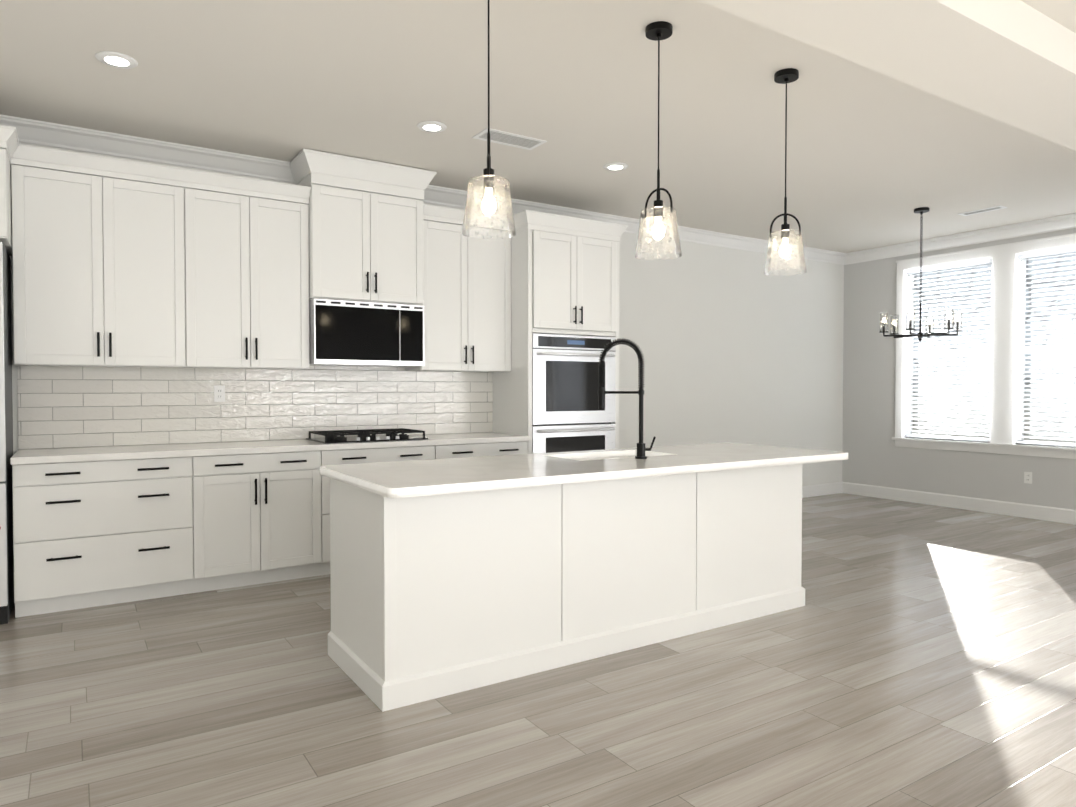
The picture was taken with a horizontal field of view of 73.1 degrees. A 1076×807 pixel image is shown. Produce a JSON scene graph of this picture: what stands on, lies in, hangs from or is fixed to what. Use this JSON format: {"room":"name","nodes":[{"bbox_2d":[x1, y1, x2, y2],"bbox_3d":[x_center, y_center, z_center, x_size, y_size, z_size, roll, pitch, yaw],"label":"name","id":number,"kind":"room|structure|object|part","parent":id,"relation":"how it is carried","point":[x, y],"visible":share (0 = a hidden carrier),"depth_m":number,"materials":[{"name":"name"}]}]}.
{"room":"kitchen","nodes":[
{"label":"kitchen","id":0,"kind":"room"},
{"bbox_2d":[9,142,843,485],"bbox_3d":[-0.974,-0.306,6.181,11.720,2.990,0.200,-1,1,-33],"label":"wall","id":1,"kind":"structure","parent":0,"point":[737,346],"depth_m":8.03,"materials":[{"name":"white paint"}]},
{"bbox_2d":[0,137,15,251],"bbox_3d":[-3.337,-1.180,4.135,0.541,0.523,0.657,-1,1,-33],"label":"upper cabinet","id":2,"kind":"object","parent":1,"relation":"attached to","point":[5,149],"depth_m":4.02,"materials":[{"name":"white wood"}]},
{"bbox_2d":[8,157,119,368],"bbox_3d":[-2.973,-0.844,4.565,0.523,1.213,0.337,-1,1,-33],"label":"upper cabinet","id":3,"kind":"object","parent":1,"relation":"attached to","point":[64,213],"depth_m":4.43,"materials":[{"name":"white wood"}]},
{"bbox_2d":[116,169,199,368],"bbox_3d":[-2.608,-0.849,4.799,0.584,1.213,0.337,-1,1,-33],"label":"upper cabinet","id":4,"kind":"object","parent":1,"relation":"attached to","point":[154,305],"depth_m":4.70,"materials":[{"name":"white wood"}]},
{"bbox_2d":[196,181,263,372],"bbox_3d":[-2.244,-0.854,5.032,0.526,1.213,0.337,-1,1,-33],"label":"upper cabinet","id":5,"kind":"object","parent":1,"relation":"attached to","point":[227,216],"depth_m":4.94,"materials":[{"name":"white wood"}]},
{"bbox_2d":[17,366,492,449],"bbox_3d":[-1.842,-0.012,5.503,3.420,0.570,0.009,-1,1,-33],"label":"backsplash","id":6,"kind":"structure","parent":1,"relation":"attached to","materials":[{"name":"tile"}]},
{"bbox_2d":[214,386,224,401],"bbox_3d":[-2.283,-0.071,5.208,0.072,0.116,0.008,-1,1,-33],"label":"electrical outlet","id":7,"kind":"object","parent":6,"relation":"attached to","point":[219,393],"visible":1,"depth_m":5.21,"materials":[{"name":"white plastic"}]},
{"bbox_2d":[252,189,311,372],"bbox_3d":[-1.928,-0.858,5.235,0.464,1.213,0.337,-1,1,-33],"label":"upper cabinet","id":8,"kind":"object","parent":1,"relation":"attached to","point":[283,216],"depth_m":5.14,"materials":[{"name":"white wood"}]},
{"bbox_2d":[296,169,379,302],"bbox_3d":[-1.508,-1.204,5.459,0.489,0.885,0.402,-1,1,-33],"label":"upper cabinet","id":9,"kind":"object","parent":1,"relation":"attached to","point":[344,211],"depth_m":5.28,"materials":[{"name":"white wood"}]},
{"bbox_2d":[309,298,424,366],"bbox_3d":[-1.345,-0.523,5.560,0.848,0.466,0.408,-1,1,-33],"label":"microwave","id":10,"kind":"object","parent":9,"relation":"attached to","point":[357,333],"visible":1,"depth_m":5.37,"materials":[{"name":"silver metal"}]},
{"bbox_2d":[380,181,427,304],"bbox_3d":[-1.197,-1.208,5.658,0.489,0.885,0.402,-1,1,-33],"label":"upper cabinet","id":11,"kind":"object","parent":1,"relation":"attached to","point":[403,213],"depth_m":5.54,"materials":[{"name":"white wood"}]},
{"bbox_2d":[0,114,847,264],"bbox_3d":[-0.893,-1.737,6.026,11.320,0.122,0.100,-1,1,-33],"label":"crown molding","id":12,"kind":"structure","parent":1,"relation":"attached to","point":[31,131],"depth_m":5.23,"materials":[{"name":"white wood"}]},
{"bbox_2d":[404,213,475,372],"bbox_3d":[-0.809,-0.873,5.953,0.472,1.213,0.337,-1,1,-33],"label":"upper cabinet","id":13,"kind":"object","parent":1,"relation":"attached to","point":[450,311],"depth_m":5.83,"materials":[{"name":"white wood"}]},
{"bbox_2d":[448,209,515,372],"bbox_3d":[-0.513,-0.908,6.142,0.472,1.276,0.337,-1,1,-33],"label":"upper cabinet","id":14,"kind":"object","parent":1,"relation":"attached to","point":[495,339],"depth_m":6.04,"materials":[{"name":"white wood"}]},
{"bbox_2d":[512,213,583,336],"bbox_3d":[-0.005,-1.081,6.298,0.515,0.936,0.618,-1,1,-33],"label":"upper cabinet","id":15,"kind":"object","parent":1,"relation":"attached to","point":[548,249],"depth_m":6.03,"materials":[{"name":"white wood"}]},
{"bbox_2d":[572,221,619,336],"bbox_3d":[0.329,-1.086,6.511,0.515,0.936,0.618,-1,1,-33],"label":"upper cabinet","id":16,"kind":"object","parent":1,"relation":"attached to","point":[601,239],"depth_m":6.29,"materials":[{"name":"white wood"}]},
{"bbox_2d":[532,333,615,453],"bbox_3d":[0.184,0.129,6.394,0.860,1.423,0.641,-1,1,-33],"label":"wall oven","id":17,"kind":"object","parent":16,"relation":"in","point":[568,415],"visible":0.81,"depth_m":6.14,"materials":[{"name":"grey metal"}]},
{"bbox_2d":[0,493,1075,806],"bbox_3d":[1.772,1.337,1.934,11.720,0.120,10.370,-1,1,-33],"label":"floor","id":18,"kind":"structure","parent":0,"point":[914,655],"depth_m":3.03,"materials":[{"name":"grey wood"}]},
{"bbox_2d":[0,242,13,624],"bbox_3d":[-3.488,0.169,4.003,0.925,2.130,0.708,-1,1,-33],"label":"fridge","id":19,"kind":"object","parent":18,"relation":"on","point":[6,526],"visible":0.98,"depth_m":4.08,"materials":[{"name":"grey metal"}]},
{"bbox_2d":[12,457,207,617],"bbox_3d":[-2.706,0.777,4.613,0.987,0.890,0.600,-1,1,-33],"label":"base cabinet","id":20,"kind":"object","parent":18,"relation":"on","point":[86,534],"depth_m":4.35,"materials":[{"name":"white wood"}]},
{"bbox_2d":[10,433,531,464],"bbox_3d":[-1.676,0.299,5.245,3.425,0.040,0.632,-1,1,-33],"label":"countertop","id":21,"kind":"structure","parent":20,"relation":"on","point":[301,445],"depth_m":4.83,"materials":[{"name":"white stone"}]},
{"bbox_2d":[306,428,427,443],"bbox_3d":[-1.292,0.240,5.494,0.780,0.064,0.492,-1,1,-33],"label":"cooktop","id":22,"kind":"object","parent":21,"relation":"in","point":[333,436],"visible":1,"depth_m":5.41,"materials":[{"name":"black metal"}]},
{"bbox_2d":[208,453,323,590],"bbox_3d":[-2.002,0.767,5.065,0.810,0.890,0.600,-1,1,-33],"label":"base cabinet","id":23,"kind":"object","parent":18,"relation":"on","point":[266,510],"depth_m":4.83,"materials":[{"name":"white wood"}]},
{"bbox_2d":[324,445,443,574],"bbox_3d":[-1.299,0.758,5.516,0.983,0.890,0.600,-1,1,-33],"label":"base cabinet","id":24,"kind":"object","parent":18,"relation":"on","point":[414,452],"depth_m":5.17,"materials":[{"name":"white wood"}]},
{"bbox_2d":[444,441,531,458],"bbox_3d":[-0.590,0.749,5.970,0.825,0.890,0.600,-1,1,-33],"label":"base cabinet","id":25,"kind":"object","parent":18,"relation":"on","point":[501,447],"depth_m":5.74,"materials":[{"name":"white wood"}]},
{"bbox_2d":[328,462,811,711],"bbox_3d":[0.275,0.789,4.012,2.677,0.890,0.810,-1,1,-33],"label":"kitchen island","id":26,"kind":"object","parent":18,"relation":"on","point":[449,576],"depth_m":3.43,"materials":[{"name":"white painted wood"},{"name":"white quartz"}]},
{"bbox_2d":[320,443,847,497],"bbox_3d":[0.394,0.324,4.006,2.920,0.040,0.980,-1,1,-33],"label":"island countertop","id":27,"kind":"structure","parent":26,"relation":"on","point":[416,478],"depth_m":3.60,"materials":[{"name":"white stone"}]},
{"bbox_2d":[600,454,631,457],"bbox_3d":[0.423,0.454,4.241,0.708,0.253,0.388,-1,1,-33],"label":"sink","id":28,"kind":"object","parent":27,"relation":"in","point":[601,455],"depth_m":4.49,"materials":[{"name":"white ceramic"}]},
{"bbox_2d":[598,338,655,457],"bbox_3d":[0.494,-0.031,4.059,0.226,0.668,0.246,-1,1,-33],"label":"faucet","id":29,"kind":"object","parent":27,"relation":"on","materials":[{"name":"black metal"}]},
{"bbox_2d":[802,482,1075,524],"bbox_3d":[1.772,1.207,1.931,11.320,0.140,9.970,-1,1,-33],"label":"skirt","id":30,"kind":"object","parent":18,"relation":"on","point":[1055,514],"visible":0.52,"depth_m":8.05,"materials":[{"name":"white wood"}]},
{"bbox_2d":[0,0,1075,252],"bbox_3d":[1.772,-1.772,1.870,11.720,0.120,10.370,-1,1,-33],"label":"ceiling","id":31,"kind":"structure","parent":0,"point":[874,160],"depth_m":4.29,"materials":[{"name":"white paint"}]},
{"bbox_2d":[95,51,137,68],"bbox_3d":[-2.141,-1.744,3.692,0.190,0.012,0.190,-1,1,-33],"label":"recessed light","id":32,"kind":"object","parent":31,"relation":"in","point":[116,59],"visible":1,"depth_m":3.67,"materials":[{"name":"white plastic"}]},
{"bbox_2d":[417,121,446,131],"bbox_3d":[-0.676,-1.763,4.631,0.190,0.012,0.190,-1,1,-33],"label":"recessed light","id":33,"kind":"object","parent":31,"relation":"in","point":[431,126],"visible":0.98,"depth_m":4.61,"materials":[{"name":"white plastic"}]},
{"bbox_2d":[462,0,515,238],"bbox_3d":[-0.197,-1.206,2.895,0.216,1.054,0.216,-1,1,-33],"label":"pendant light","id":34,"kind":"object","parent":31,"relation":"hanging from","point":[488,203],"visible":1,"depth_m":2.89,"materials":[{"name":"clear glass"}]},
{"bbox_3d":[-0.197,-0.783,2.903,0.216,0.210,0.216,-1,1,-33],"label":"lamp shade","id":35,"kind":"part","parent":34,"relation":"part of","materials":[{"name":"clear glass"}]},
{"bbox_2d":[472,128,546,149],"bbox_3d":[-0.189,-1.771,4.872,0.460,0.006,0.210,-1,1,-33],"label":"ceiling vent","id":36,"kind":"object","parent":31,"relation":"in","point":[512,139],"visible":0.88,"depth_m":4.87,"materials":[{"name":"white plastic"}]},
{"bbox_2d":[603,162,627,170],"bbox_3d":[0.584,-1.780,5.463,0.190,0.012,0.190,-1,1,-33],"label":"recessed light","id":37,"kind":"object","parent":31,"relation":"in","point":[615,166],"visible":0.98,"depth_m":5.44,"materials":[{"name":"white plastic"}]},
{"bbox_2d":[635,21,681,259],"bbox_3d":[0.561,-1.216,3.380,0.216,1.054,0.216,-1,1,-33],"label":"pendant light","id":38,"kind":"object","parent":31,"relation":"hanging from","point":[658,31],"visible":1,"depth_m":3.37,"materials":[{"name":"clear glass"}]},
{"bbox_3d":[0.561,-0.793,3.389,0.216,0.210,0.216,-1,1,-33],"label":"lamp shade","id":39,"kind":"part","parent":38,"relation":"part of","materials":[{"name":"clear glass"}]},
{"bbox_2d":[764,68,806,275],"bbox_3d":[1.319,-1.226,3.866,0.216,1.054,0.216,-1,1,-33],"label":"pendant light","id":40,"kind":"object","parent":31,"relation":"hanging from","point":[786,75],"visible":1,"depth_m":3.86,"materials":[{"name":"clear glass"}]},
{"bbox_3d":[1.319,-0.803,3.875,0.216,0.210,0.216,-1,1,-33],"label":"lamp shade","id":41,"kind":"part","parent":40,"relation":"part of","materials":[{"name":"clear glass"}]},
{"bbox_2d":[698,0,1075,150],"bbox_3d":[1.156,-1.637,2.833,11.320,0.190,0.490,-1,1,-33],"label":"ceiling beam","id":42,"kind":"structure","parent":31,"relation":"attached to","point":[1011,62],"depth_m":3.20,"materials":[{"name":"white paint"}]},
{"bbox_2d":[879,207,962,340],"bbox_3d":[3.571,-1.197,6.774,0.693,1.230,0.693,-1,1,-33],"label":"chandelier","id":43,"kind":"object","parent":31,"relation":"hanging from","point":[921,211],"visible":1,"depth_m":6.76,"materials":[{"name":"black metal"}]},
{"bbox_3d":[3.571,-0.768,6.782,0.680,0.180,0.680,-1,1,-33],"label":"lamp shade","id":44,"kind":"part","parent":43,"relation":"part of","materials":[{"name":"clear glass"}]},
{"bbox_2d":[958,205,1006,215],"bbox_3d":[4.176,-1.811,6.828,0.130,0.006,0.380,-1,1,-33],"label":"ceiling vent","id":45,"kind":"object","parent":31,"relation":"in","point":[983,210],"visible":0.94,"depth_m":6.82,"materials":[{"name":"white plastic"}]},
{"bbox_2d":[842,228,1075,509],"bbox_3d":[6.620,-0.282,5.011,0.200,2.990,9.970,-1,1,-33],"label":"wall","id":46,"kind":"structure","parent":0,"point":[877,456],"depth_m":8.62,"materials":[{"name":"white paint"}]},
{"bbox_2d":[848,213,1075,263],"bbox_3d":[6.521,-1.713,4.859,0.100,0.122,9.870,-1,1,-33],"label":"crown molding","id":47,"kind":"structure","parent":46,"relation":"attached to","point":[1063,222],"depth_m":7.79,"materials":[{"name":"white wood"}]},
{"bbox_2d":[892,233,1075,458],"bbox_3d":[6.510,-0.512,5.049,0.160,2.180,8.410,-1,1,-33],"label":"window","id":48,"kind":"structure","parent":46,"relation":"in","point":[906,371],"depth_m":7.65,"materials":[{"name":"white"}]},
{"bbox_2d":[905,259,991,441],"bbox_3d":[4.559,-0.571,8.091,0.048,1.933,0.938,-1,1,-33],"label":"window blind","id":49,"kind":"object","parent":48,"relation":"attached to","point":[965,264],"visible":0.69,"depth_m":8.05,"materials":[{"name":"grey plastic"}]},
{"bbox_2d":[1016,247,1075,446],"bbox_3d":[5.207,-0.550,7.082,0.048,1.933,0.958,-1,1,-33],"label":"window blind","id":50,"kind":"object","parent":48,"relation":"attached to","point":[1051,252],"visible":1,"depth_m":7.26,"materials":[{"name":"grey plastic"}]},
{"bbox_2d":[1024,472,1031,483],"bbox_3d":[4.985,0.755,7.388,0.008,0.116,0.072,-1,1,-33],"label":"electrical outlet","id":51,"kind":"object","parent":46,"relation":"attached to","point":[1027,477],"visible":1,"depth_m":7.38,"materials":[{"name":"white plastic"}]},
{"bbox_2d":[1014,245,1075,447],"bbox_3d":[5.227,-0.550,7.095,0.109,1.960,0.990,-1,1,-33],"label":"window","id":52,"kind":"structure","parent":46,"relation":"in","point":[1017,350],"depth_m":7.47,"materials":[{"name":"white"}]},
{"label":"outside","id":53,"kind":"structure","parent":0,"visible":0},
{"bbox_2d":[912,252,1075,442],"bbox_3d":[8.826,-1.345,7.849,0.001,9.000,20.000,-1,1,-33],"label":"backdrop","id":54,"kind":"structure","parent":53,"point":[989,325],"depth_m":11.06,"materials":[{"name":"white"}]}
]}

